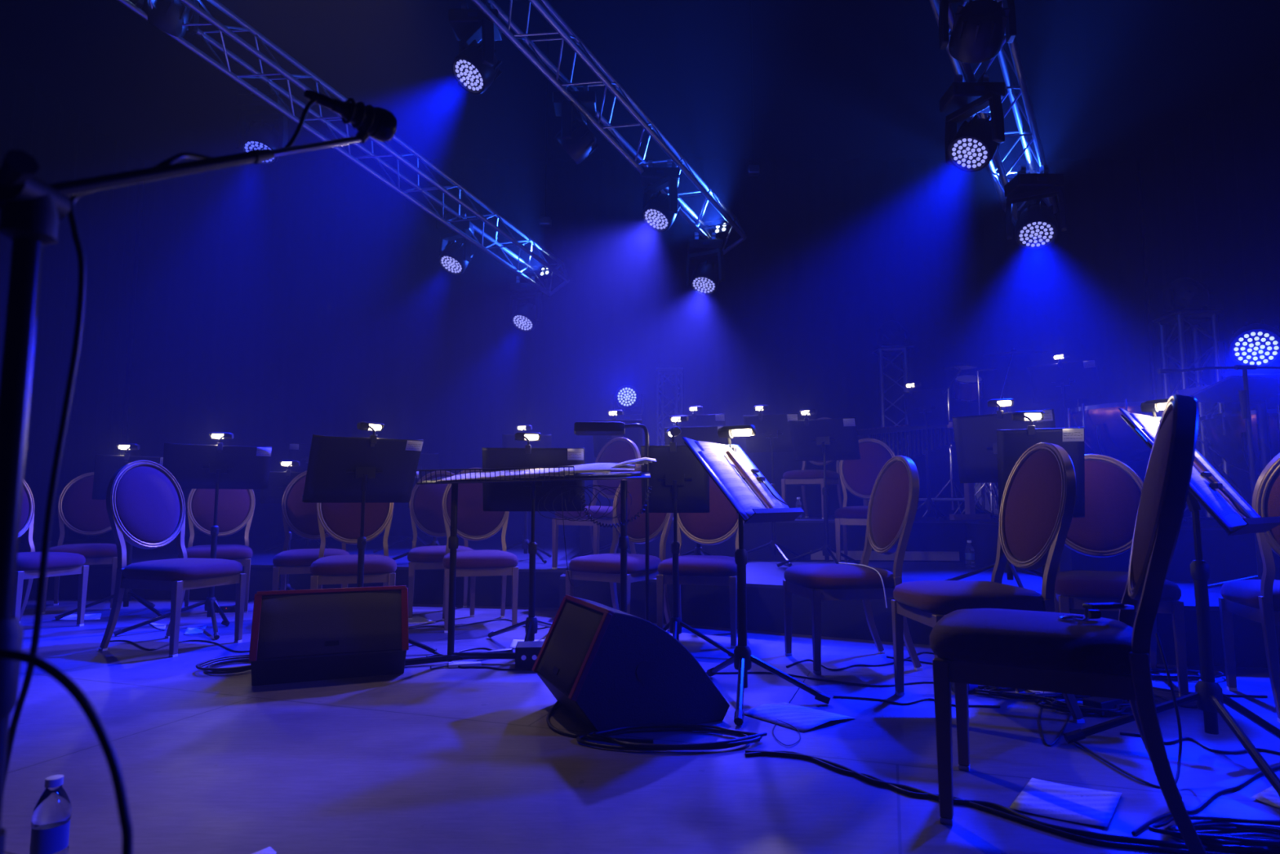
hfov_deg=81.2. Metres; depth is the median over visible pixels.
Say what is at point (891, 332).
light
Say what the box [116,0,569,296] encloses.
truss
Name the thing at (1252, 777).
cable
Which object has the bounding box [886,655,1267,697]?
cable
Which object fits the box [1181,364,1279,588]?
microphone stand
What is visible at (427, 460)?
music stand
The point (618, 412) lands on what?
socket
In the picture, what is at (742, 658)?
music stand
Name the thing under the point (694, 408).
lamp
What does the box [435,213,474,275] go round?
light
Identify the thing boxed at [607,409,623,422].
lamp
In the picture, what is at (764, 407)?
socket
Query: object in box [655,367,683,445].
truss tower
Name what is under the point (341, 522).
banquet chair
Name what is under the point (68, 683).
cable
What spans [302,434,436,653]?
music stand
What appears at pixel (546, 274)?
uplight
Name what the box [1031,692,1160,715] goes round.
cable coil
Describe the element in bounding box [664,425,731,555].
music stand
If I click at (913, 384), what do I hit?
lamp
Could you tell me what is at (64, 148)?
wall
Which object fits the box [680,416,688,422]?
socket
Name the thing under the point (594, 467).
pile
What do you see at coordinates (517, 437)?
socket
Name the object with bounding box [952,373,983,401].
drum
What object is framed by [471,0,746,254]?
truss
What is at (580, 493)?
coiled cord
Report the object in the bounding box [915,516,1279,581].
stage riser
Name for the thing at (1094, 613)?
lamp
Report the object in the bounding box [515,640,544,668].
box
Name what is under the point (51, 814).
water bottle
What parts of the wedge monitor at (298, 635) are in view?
trim, trim, trim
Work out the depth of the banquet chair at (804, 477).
7.19 m
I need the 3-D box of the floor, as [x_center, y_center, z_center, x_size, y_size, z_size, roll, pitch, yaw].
[0.000,1.323,4.893,22.000,0.100,22.000,0,-6,0]
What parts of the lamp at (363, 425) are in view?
arm, lamp shade, bulb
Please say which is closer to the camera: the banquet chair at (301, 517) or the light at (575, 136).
the banquet chair at (301, 517)
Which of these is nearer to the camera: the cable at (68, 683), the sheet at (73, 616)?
the cable at (68, 683)
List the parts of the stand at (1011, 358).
leg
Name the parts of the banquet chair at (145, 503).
leg, frame, backrest, leg, leg, seat frame, seat, leg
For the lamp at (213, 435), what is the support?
on the music stand at (193, 466)
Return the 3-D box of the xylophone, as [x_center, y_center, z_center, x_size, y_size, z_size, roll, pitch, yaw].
[2.659,0.435,7.256,0.480,0.899,1.290,3,-6,-28]
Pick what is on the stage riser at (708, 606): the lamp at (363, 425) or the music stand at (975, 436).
the music stand at (975, 436)
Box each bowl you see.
[1071,405,1163,462]
[1203,413,1279,475]
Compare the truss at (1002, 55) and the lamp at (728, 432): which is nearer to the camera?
the lamp at (728, 432)
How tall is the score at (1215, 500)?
0.397 m
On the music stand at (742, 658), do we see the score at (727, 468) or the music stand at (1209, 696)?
the score at (727, 468)
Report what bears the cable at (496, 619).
on the floor
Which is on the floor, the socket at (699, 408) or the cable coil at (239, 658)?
the cable coil at (239, 658)
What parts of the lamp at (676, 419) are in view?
bulb, lamp shade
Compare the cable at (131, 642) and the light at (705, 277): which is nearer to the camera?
the cable at (131, 642)
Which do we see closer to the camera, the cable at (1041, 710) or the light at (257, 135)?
the cable at (1041, 710)
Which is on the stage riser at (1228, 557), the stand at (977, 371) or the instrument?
the stand at (977, 371)
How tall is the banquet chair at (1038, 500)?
1.013 m
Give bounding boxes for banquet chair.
[12,479,88,626]
[42,471,117,613]
[98,460,246,657]
[177,488,255,613]
[271,471,349,591]
[310,502,396,589]
[407,471,475,618]
[441,467,518,632]
[551,436,640,568]
[565,466,673,630]
[656,475,744,648]
[781,417,843,519]
[782,455,922,674]
[834,438,896,564]
[891,442,1084,723]
[928,394,1206,853]
[1053,453,1188,697]
[1218,453,1279,722]
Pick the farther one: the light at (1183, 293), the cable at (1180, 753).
the light at (1183, 293)
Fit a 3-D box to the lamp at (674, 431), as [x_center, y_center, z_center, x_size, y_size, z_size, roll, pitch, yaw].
[0.178,0.076,3.985,0.059,0.151,0.156,1,-6,-10]
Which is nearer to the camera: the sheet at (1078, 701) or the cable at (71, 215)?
the cable at (71, 215)
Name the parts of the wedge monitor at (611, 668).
trim, trim, trim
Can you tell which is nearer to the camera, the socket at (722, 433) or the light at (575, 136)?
the socket at (722, 433)
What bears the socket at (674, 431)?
attached to the lamp at (674, 431)
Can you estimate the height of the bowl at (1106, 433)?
0.383 m
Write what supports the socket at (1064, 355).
attached to the lamp at (1061, 356)
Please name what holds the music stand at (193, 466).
on the floor
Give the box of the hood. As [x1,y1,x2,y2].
[573,422,624,435]
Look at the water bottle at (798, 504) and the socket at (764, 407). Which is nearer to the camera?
the socket at (764, 407)
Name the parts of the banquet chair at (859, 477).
leg, leg, seat, seat frame, backrest, frame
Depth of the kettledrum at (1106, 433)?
5.40 m
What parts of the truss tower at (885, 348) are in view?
frame, plate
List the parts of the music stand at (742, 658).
leg, leg, clamp knob, leg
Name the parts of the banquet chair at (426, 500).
leg, seat frame, backrest, frame, seat, leg, leg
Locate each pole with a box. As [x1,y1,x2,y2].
[538,0,551,226]
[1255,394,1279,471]
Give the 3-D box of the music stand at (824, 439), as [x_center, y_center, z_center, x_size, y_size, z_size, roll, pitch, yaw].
[1.331,0.503,5.635,0.635,1.118,0.674,-3,-6,27]
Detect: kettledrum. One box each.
[1067,398,1186,521]
[1198,404,1279,501]
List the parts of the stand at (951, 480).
leg, leg, leg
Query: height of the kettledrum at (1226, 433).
0.805 m
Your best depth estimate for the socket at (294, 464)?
5.52 m
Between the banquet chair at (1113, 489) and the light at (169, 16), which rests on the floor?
the banquet chair at (1113, 489)
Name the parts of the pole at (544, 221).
hanging rod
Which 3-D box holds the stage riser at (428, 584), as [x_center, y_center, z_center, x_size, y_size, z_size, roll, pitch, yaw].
[-4.035,1.462,8.185,6.970,0.280,5.420,0,-6,0]
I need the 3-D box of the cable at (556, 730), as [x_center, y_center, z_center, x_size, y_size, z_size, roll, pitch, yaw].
[-0.215,1.039,2.608,0.204,0.012,0.615,4,-7,-36]
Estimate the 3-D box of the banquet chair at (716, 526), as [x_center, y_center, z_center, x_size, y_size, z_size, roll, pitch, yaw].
[0.371,0.711,4.363,0.469,1.013,0.606,-1,-6,14]
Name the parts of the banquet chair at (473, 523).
leg, leg, frame, backrest, seat, seat frame, leg, leg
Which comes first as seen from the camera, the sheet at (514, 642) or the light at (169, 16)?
the sheet at (514, 642)
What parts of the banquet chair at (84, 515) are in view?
leg, leg, seat, frame, backrest, seat frame, leg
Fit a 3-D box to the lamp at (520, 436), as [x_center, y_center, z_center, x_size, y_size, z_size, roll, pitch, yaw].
[-0.597,0.092,3.973,0.136,0.132,0.074,1,-6,-10]
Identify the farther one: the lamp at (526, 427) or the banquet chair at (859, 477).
the lamp at (526, 427)
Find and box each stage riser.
[17,536,579,608]
[559,560,1279,667]
[579,515,965,561]
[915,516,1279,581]
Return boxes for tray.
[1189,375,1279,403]
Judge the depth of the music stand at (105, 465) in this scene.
5.13 m
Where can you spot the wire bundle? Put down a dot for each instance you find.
(570, 488)
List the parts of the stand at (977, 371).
leg, leg, leg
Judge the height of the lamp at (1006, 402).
0.132 m
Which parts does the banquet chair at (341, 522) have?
leg, leg, seat, seat frame, backrest, frame, leg, leg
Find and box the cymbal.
[942,363,977,369]
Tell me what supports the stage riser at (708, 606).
on the floor
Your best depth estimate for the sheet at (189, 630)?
4.51 m
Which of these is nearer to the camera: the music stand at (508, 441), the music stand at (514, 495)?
the music stand at (514, 495)
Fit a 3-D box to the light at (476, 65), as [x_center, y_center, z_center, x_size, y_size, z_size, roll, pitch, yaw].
[-1.216,-2.835,5.571,0.376,0.675,0.376,0,-6,0]
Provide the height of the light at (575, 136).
0.685 m
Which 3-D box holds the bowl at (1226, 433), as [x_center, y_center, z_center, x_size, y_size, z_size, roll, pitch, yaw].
[4.641,0.142,5.477,0.792,0.428,0.792,0,-6,0]
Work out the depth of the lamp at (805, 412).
5.65 m
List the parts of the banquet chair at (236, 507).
leg, seat, backrest, frame, seat frame, leg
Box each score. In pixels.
[681,436,788,519]
[1118,408,1261,531]
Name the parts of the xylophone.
rail, leg, rail, rail, leg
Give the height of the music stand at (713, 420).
0.975 m
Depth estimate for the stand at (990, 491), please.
6.61 m
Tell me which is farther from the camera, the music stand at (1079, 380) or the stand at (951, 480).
the stand at (951, 480)
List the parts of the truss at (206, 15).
frame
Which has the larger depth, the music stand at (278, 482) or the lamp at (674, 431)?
the music stand at (278, 482)
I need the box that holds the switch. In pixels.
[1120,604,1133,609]
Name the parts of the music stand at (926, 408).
leg, clamp knob, leg, leg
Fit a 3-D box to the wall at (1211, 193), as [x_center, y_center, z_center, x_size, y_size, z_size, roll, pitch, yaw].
[10.600,-2.726,5.097,0.169,8.000,20.806,0,-6,0]
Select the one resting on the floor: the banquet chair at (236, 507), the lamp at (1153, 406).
the banquet chair at (236, 507)
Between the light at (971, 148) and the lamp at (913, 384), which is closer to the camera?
the light at (971, 148)
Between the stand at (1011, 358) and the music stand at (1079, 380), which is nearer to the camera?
the music stand at (1079, 380)
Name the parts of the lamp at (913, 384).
bulb, lamp shade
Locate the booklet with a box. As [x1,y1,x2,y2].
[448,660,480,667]
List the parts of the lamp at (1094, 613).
arm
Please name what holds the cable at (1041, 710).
on the floor
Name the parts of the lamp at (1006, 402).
lamp shade, bulb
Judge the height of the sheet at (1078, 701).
0.005 m
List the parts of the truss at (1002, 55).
frame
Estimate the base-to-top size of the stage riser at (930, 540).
0.620 m
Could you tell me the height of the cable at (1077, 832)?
0.013 m
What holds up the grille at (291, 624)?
attached to the wedge monitor at (298, 635)
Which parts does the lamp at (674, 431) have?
lamp shade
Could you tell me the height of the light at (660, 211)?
0.673 m
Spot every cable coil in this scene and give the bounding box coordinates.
[195,654,251,674]
[576,723,767,751]
[974,685,1063,698]
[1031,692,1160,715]
[1148,815,1279,852]
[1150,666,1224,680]
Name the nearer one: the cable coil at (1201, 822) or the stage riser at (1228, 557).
the cable coil at (1201, 822)
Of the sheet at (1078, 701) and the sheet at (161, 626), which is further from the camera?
the sheet at (161, 626)
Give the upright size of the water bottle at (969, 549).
0.210 m
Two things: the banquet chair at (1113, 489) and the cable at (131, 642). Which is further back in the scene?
the cable at (131, 642)
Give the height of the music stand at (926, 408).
1.140 m
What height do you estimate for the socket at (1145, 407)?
0.042 m
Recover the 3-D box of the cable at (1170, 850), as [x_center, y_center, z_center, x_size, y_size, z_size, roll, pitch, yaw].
[0.834,0.973,1.950,1.242,0.011,0.139,-4,-7,38]
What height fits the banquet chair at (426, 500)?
1.013 m
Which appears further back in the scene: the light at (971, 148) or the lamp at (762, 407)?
the lamp at (762, 407)
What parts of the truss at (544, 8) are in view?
frame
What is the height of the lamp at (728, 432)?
0.158 m
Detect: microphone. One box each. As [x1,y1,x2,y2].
[304,88,396,142]
[1157,368,1182,373]
[1200,471,1249,517]
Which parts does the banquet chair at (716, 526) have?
leg, leg, seat, seat frame, backrest, frame, leg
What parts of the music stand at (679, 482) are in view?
leg, leg, clamp knob, leg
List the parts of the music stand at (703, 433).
leg, leg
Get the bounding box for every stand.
[0,131,368,853]
[54,453,164,620]
[113,442,271,639]
[224,471,302,612]
[265,443,328,551]
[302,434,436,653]
[373,453,438,552]
[392,470,462,559]
[482,447,584,641]
[500,434,551,563]
[571,419,643,559]
[640,444,733,657]
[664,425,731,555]
[678,413,725,426]
[684,441,830,725]
[733,413,804,566]
[776,417,861,567]
[903,388,948,519]
[922,369,964,517]
[944,408,1055,587]
[953,367,998,519]
[960,482,998,514]
[974,347,1014,510]
[996,426,1084,578]
[1026,359,1102,427]
[1063,413,1279,797]
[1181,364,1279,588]
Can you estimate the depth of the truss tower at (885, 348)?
9.23 m
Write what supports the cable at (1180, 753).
on the floor
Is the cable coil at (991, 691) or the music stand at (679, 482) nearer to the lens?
the cable coil at (991, 691)
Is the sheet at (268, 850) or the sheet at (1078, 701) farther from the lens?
the sheet at (1078, 701)
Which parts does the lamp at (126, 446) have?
bulb, lamp shade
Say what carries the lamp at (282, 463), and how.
on the music stand at (278, 482)
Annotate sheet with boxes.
[52,613,101,619]
[151,622,166,630]
[183,626,206,634]
[252,846,276,853]
[408,615,435,623]
[509,639,543,648]
[743,702,856,732]
[1008,777,1121,826]
[1028,689,1124,703]
[1251,786,1279,808]
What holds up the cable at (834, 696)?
on the floor
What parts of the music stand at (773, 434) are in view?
leg, clamp knob, leg, leg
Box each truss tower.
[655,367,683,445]
[872,345,913,451]
[1151,310,1231,519]
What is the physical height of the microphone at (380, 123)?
0.052 m
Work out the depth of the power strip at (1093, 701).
2.76 m
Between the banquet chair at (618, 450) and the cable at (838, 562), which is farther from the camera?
the banquet chair at (618, 450)
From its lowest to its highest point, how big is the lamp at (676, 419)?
0.132 m
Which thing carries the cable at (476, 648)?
on the floor
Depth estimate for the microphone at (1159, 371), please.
4.12 m
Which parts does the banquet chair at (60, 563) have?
leg, backrest, leg, frame, seat frame, seat, leg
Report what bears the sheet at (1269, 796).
on the floor
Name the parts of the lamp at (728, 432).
arm, lamp shade, bulb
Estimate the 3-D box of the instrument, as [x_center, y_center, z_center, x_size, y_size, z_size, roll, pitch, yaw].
[-0.497,0.674,3.665,1.376,0.945,0.435,0,-6,0]
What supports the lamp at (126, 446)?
on the music stand at (105, 465)
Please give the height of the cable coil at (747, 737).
0.029 m
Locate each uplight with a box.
[540,267,554,279]
[715,222,731,237]
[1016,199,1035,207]
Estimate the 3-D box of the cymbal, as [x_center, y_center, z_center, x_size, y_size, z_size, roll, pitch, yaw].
[3.043,-0.579,7.101,0.299,0.051,0.299,0,-6,4]
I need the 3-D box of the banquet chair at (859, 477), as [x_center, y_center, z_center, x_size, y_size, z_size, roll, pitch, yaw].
[1.761,0.570,5.771,0.469,1.013,0.606,-2,-6,20]
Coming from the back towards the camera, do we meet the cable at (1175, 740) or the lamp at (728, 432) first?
the lamp at (728, 432)
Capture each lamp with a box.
[115,443,139,462]
[208,431,233,452]
[279,460,300,478]
[356,421,384,447]
[515,424,532,431]
[515,431,540,453]
[573,422,648,621]
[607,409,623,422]
[666,426,680,452]
[669,415,688,426]
[688,405,702,419]
[717,424,755,452]
[753,404,769,420]
[799,408,817,426]
[904,382,920,396]
[986,398,1013,418]
[1011,410,1044,435]
[1052,352,1071,368]
[1058,602,1133,622]
[1140,398,1168,422]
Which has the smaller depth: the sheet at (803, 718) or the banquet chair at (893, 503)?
the sheet at (803, 718)
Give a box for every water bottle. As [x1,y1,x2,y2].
[29,774,71,853]
[795,497,802,519]
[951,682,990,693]
[964,540,975,568]
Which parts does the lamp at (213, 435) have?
bulb, lamp shade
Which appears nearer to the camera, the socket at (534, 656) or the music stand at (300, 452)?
the socket at (534, 656)
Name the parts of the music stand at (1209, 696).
leg, clamp knob, leg, leg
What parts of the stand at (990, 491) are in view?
leg, leg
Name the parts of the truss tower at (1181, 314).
plate, frame, plate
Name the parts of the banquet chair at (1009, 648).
leg, leg, seat, seat frame, backrest, leg, frame, leg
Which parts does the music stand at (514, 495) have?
leg, leg, clamp knob, leg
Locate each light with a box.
[133,0,199,36]
[235,88,290,164]
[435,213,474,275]
[448,3,502,94]
[509,275,542,332]
[552,84,598,164]
[610,385,644,419]
[640,160,680,231]
[685,231,724,295]
[875,320,910,355]
[938,0,1017,62]
[939,74,1005,172]
[1004,164,1066,249]
[1159,277,1215,324]
[1217,319,1279,380]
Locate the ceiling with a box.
[0,0,1279,173]
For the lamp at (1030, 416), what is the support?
attached to the music stand at (1011, 444)
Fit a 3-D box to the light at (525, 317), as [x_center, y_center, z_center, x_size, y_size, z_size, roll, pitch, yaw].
[-1.367,-1.475,8.931,0.404,0.674,0.367,0,-6,0]
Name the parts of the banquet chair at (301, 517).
leg, leg, seat frame, backrest, seat, frame, leg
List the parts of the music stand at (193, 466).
leg, leg, clamp knob, leg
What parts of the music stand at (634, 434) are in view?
leg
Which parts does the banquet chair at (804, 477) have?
leg, leg, seat, seat frame, frame, leg, leg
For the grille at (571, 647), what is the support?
attached to the wedge monitor at (611, 668)
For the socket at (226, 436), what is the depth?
4.78 m
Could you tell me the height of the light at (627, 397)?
0.474 m
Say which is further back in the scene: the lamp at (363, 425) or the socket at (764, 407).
the socket at (764, 407)
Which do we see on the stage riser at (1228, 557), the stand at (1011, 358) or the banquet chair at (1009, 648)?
the stand at (1011, 358)
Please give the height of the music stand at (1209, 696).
1.063 m
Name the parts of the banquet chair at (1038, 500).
leg, seat frame, leg, seat, leg, backrest, frame, leg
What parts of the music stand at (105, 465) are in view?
leg, leg, leg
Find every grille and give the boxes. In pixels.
[257,591,401,658]
[368,106,396,142]
[537,602,602,693]
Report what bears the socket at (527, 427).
attached to the lamp at (526, 427)
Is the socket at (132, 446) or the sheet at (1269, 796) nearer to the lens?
the sheet at (1269, 796)
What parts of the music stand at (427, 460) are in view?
leg, leg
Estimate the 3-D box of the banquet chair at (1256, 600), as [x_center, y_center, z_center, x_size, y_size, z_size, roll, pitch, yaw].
[2.547,0.559,2.840,0.469,1.013,0.606,-2,-6,22]
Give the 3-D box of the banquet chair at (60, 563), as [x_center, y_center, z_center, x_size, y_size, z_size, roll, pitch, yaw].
[-3.832,0.737,4.619,0.606,1.013,0.469,-1,-6,13]
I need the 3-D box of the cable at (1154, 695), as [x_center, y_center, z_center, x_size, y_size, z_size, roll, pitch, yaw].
[2.053,1.097,3.178,0.090,0.009,0.707,1,-6,-9]
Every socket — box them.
[129,444,139,450]
[223,433,233,439]
[291,461,300,466]
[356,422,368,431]
[515,434,524,440]
[520,654,526,660]
[525,425,532,430]
[532,654,537,659]
[616,410,623,415]
[670,426,680,436]
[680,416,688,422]
[697,406,702,410]
[717,428,733,438]
[762,405,769,410]
[808,408,817,414]
[914,382,920,386]
[986,400,996,407]
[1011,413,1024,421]
[1062,353,1071,358]
[1140,403,1159,412]
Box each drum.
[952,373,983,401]
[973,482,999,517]
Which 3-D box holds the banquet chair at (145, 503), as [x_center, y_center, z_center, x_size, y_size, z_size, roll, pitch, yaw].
[-2.550,0.685,4.101,0.606,1.013,0.469,-2,-6,17]
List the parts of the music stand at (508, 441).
leg, leg, leg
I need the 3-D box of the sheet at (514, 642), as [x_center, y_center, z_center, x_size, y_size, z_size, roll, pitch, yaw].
[-0.623,1.188,4.091,0.185,0.005,0.250,0,-6,0]
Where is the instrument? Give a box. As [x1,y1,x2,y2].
[404,466,650,666]
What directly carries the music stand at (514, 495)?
on the floor
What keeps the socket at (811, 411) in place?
attached to the lamp at (805, 412)
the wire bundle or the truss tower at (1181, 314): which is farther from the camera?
the truss tower at (1181, 314)
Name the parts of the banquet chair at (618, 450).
leg, seat, seat frame, leg, leg, frame, backrest, leg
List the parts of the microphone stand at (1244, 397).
leg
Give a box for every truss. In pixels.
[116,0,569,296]
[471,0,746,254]
[928,0,1057,225]
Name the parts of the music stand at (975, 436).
leg, leg, leg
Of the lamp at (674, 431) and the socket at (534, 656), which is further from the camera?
the lamp at (674, 431)
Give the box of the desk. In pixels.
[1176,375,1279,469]
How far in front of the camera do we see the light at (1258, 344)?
5.15 m
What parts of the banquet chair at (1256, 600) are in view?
leg, seat, seat frame, frame, leg, backrest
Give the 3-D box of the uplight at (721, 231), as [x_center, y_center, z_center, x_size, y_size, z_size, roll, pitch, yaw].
[0.890,-2.121,8.046,0.150,0.125,0.121,-4,-7,35]
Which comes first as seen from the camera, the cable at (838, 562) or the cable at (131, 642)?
the cable at (838, 562)
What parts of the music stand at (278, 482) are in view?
leg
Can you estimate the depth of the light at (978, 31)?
4.42 m
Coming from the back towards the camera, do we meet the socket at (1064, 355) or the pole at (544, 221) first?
the pole at (544, 221)
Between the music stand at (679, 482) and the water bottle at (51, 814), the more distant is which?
the music stand at (679, 482)
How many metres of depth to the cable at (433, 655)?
3.50 m
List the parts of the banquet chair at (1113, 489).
leg, leg, frame, backrest, seat frame, seat, leg, leg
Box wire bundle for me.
[537,484,631,586]
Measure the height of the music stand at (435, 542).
0.755 m
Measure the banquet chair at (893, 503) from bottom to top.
1.013 m
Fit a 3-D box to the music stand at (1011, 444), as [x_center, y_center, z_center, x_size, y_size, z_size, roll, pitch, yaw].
[1.884,0.571,3.498,0.466,1.117,0.413,-2,-6,20]
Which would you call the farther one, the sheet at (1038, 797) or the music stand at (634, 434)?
the music stand at (634, 434)
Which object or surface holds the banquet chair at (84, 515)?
on the floor
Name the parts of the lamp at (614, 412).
bulb, lamp shade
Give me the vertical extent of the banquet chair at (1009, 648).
1.044 m
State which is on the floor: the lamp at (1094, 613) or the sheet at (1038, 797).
the sheet at (1038, 797)
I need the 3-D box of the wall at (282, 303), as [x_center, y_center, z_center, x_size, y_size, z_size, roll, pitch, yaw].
[-0.001,-1.692,15.445,21.003,8.000,0.169,0,-6,0]
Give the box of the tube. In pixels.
[430,661,457,669]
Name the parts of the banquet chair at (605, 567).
leg, seat frame, leg, seat, leg, frame, backrest, leg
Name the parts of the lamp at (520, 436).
arm, lamp shade, bulb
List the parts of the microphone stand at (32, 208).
boom rod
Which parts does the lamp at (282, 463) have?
bulb, lamp shade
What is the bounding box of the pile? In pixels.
[434,457,656,481]
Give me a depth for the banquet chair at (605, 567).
4.51 m
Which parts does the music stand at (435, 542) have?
leg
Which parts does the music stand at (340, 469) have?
clamp knob, leg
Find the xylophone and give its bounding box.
[857,419,991,519]
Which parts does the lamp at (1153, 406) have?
arm, lamp shade, bulb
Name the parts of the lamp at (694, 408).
lamp shade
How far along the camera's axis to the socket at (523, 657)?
3.49 m
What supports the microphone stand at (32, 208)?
on the floor
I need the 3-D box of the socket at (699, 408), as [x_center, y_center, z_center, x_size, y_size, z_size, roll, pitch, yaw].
[0.565,-0.174,7.034,0.048,0.045,0.045,-3,-6,25]
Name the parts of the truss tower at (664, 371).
frame, plate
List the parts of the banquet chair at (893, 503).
leg, leg, seat, seat frame, leg, frame, backrest, leg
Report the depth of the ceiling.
12.62 m
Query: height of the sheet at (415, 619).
0.005 m
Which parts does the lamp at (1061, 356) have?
bulb, lamp shade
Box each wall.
[0,63,141,542]
[124,157,1153,536]
[1139,62,1279,516]
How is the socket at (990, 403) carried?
attached to the lamp at (1006, 402)
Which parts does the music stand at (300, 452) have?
leg, leg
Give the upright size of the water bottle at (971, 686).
0.056 m
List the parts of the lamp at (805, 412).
bulb, lamp shade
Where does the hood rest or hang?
attached to the floor lamp at (580, 428)
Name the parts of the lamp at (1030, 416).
arm, lamp shade, bulb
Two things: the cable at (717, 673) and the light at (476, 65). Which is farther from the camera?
the light at (476, 65)
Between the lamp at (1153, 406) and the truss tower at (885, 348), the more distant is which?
the truss tower at (885, 348)
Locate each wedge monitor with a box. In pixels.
[248,585,408,685]
[532,594,729,736]
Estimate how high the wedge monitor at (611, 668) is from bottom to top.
0.413 m
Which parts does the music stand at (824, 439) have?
leg, clamp knob, leg, leg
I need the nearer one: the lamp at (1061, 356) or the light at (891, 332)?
the lamp at (1061, 356)
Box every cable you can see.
[0,648,133,853]
[3,98,316,793]
[110,640,249,652]
[408,618,548,629]
[408,644,492,655]
[426,653,532,671]
[546,700,653,742]
[706,671,1040,694]
[744,751,1227,853]
[745,749,1279,853]
[772,671,809,746]
[786,651,933,671]
[833,695,999,707]
[838,562,887,608]
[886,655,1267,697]
[1038,691,1071,746]
[1073,632,1182,788]
[1120,732,1279,754]
[1131,764,1279,835]
[1153,693,1197,707]
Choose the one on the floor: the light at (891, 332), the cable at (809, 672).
the cable at (809, 672)
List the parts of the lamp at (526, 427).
bulb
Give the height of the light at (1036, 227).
0.674 m
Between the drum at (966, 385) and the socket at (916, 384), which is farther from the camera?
the drum at (966, 385)
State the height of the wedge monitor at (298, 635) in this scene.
0.393 m
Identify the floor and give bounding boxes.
[0,598,1279,853]
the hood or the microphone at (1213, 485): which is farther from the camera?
the hood
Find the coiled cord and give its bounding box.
[579,485,652,528]
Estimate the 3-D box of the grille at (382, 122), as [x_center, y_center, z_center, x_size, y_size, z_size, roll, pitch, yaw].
[-0.427,-0.501,1.240,0.052,0.052,0.036,-5,-8,42]
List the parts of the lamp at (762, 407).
bulb, lamp shade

